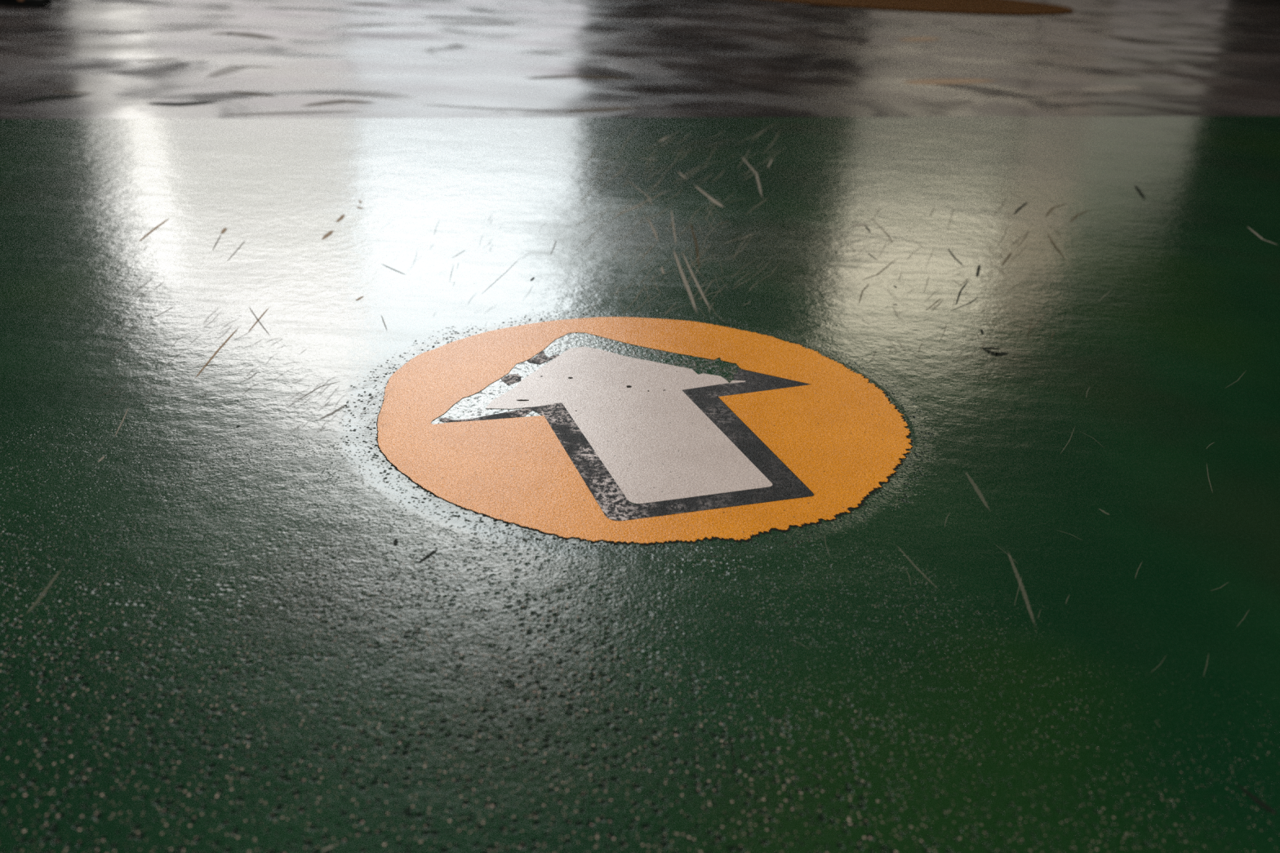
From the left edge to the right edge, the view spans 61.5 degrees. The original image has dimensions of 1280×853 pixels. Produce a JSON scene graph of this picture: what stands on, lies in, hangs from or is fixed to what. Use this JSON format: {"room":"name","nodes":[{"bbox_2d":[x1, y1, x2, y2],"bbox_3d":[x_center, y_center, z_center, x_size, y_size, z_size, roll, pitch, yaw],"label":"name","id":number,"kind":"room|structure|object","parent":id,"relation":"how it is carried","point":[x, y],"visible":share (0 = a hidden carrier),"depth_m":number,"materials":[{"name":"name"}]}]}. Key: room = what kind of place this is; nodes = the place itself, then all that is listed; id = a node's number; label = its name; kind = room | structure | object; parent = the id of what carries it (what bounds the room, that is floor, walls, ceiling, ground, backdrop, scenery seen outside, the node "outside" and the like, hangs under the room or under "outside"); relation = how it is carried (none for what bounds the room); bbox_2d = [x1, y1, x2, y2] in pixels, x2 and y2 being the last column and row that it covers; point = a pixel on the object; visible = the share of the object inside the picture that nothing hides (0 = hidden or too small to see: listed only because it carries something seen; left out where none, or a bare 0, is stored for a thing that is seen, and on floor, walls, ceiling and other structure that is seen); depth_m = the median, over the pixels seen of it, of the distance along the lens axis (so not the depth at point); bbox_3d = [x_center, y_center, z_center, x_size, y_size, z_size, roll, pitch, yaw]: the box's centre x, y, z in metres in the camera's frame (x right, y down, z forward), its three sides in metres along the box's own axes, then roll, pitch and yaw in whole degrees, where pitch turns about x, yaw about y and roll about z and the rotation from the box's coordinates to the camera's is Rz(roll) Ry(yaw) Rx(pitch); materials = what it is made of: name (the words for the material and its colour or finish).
{"room":"warehouse","nodes":[
{"label":"warehouse","id":0,"kind":"room"},
{"bbox_2d":[0,0,1279,852],"bbox_3d":[0.067,-1.328,3.794,17.000,0.003,18.000,3,25,0],"label":"floor","id":1,"kind":"structure","parent":0,"point":[229,623],"depth_m":0.95,"materials":[{"name":"green paint"}]},
{"bbox_2d":[0,0,52,6],"bbox_3d":[-2.446,-1.695,4.189,0.290,0.099,0.095,3,25,0],"label":"shoe","id":2,"kind":"object","parent":1,"relation":"on","point":[6,2],"visible":1,"depth_m":4.17,"materials":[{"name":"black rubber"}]},
{"bbox_2d":[376,316,912,546],"bbox_3d":[0.004,-0.018,0.986,0.486,0.003,0.487,3,25,0],"label":"sign","id":3,"kind":"object","parent":1,"relation":"on","point":[671,447],"visible":1,"depth_m":0.94,"materials":[{"name":"orange paint"}]},
{"bbox_2d":[765,0,1073,14],"bbox_3d":[1.702,-3.022,7.574,2.565,0.012,2.565,3,25,0],"label":"sign","id":4,"kind":"object","parent":1,"relation":"on","point":[960,6],"visible":1,"depth_m":6.85,"materials":[{"name":"orange paint"}]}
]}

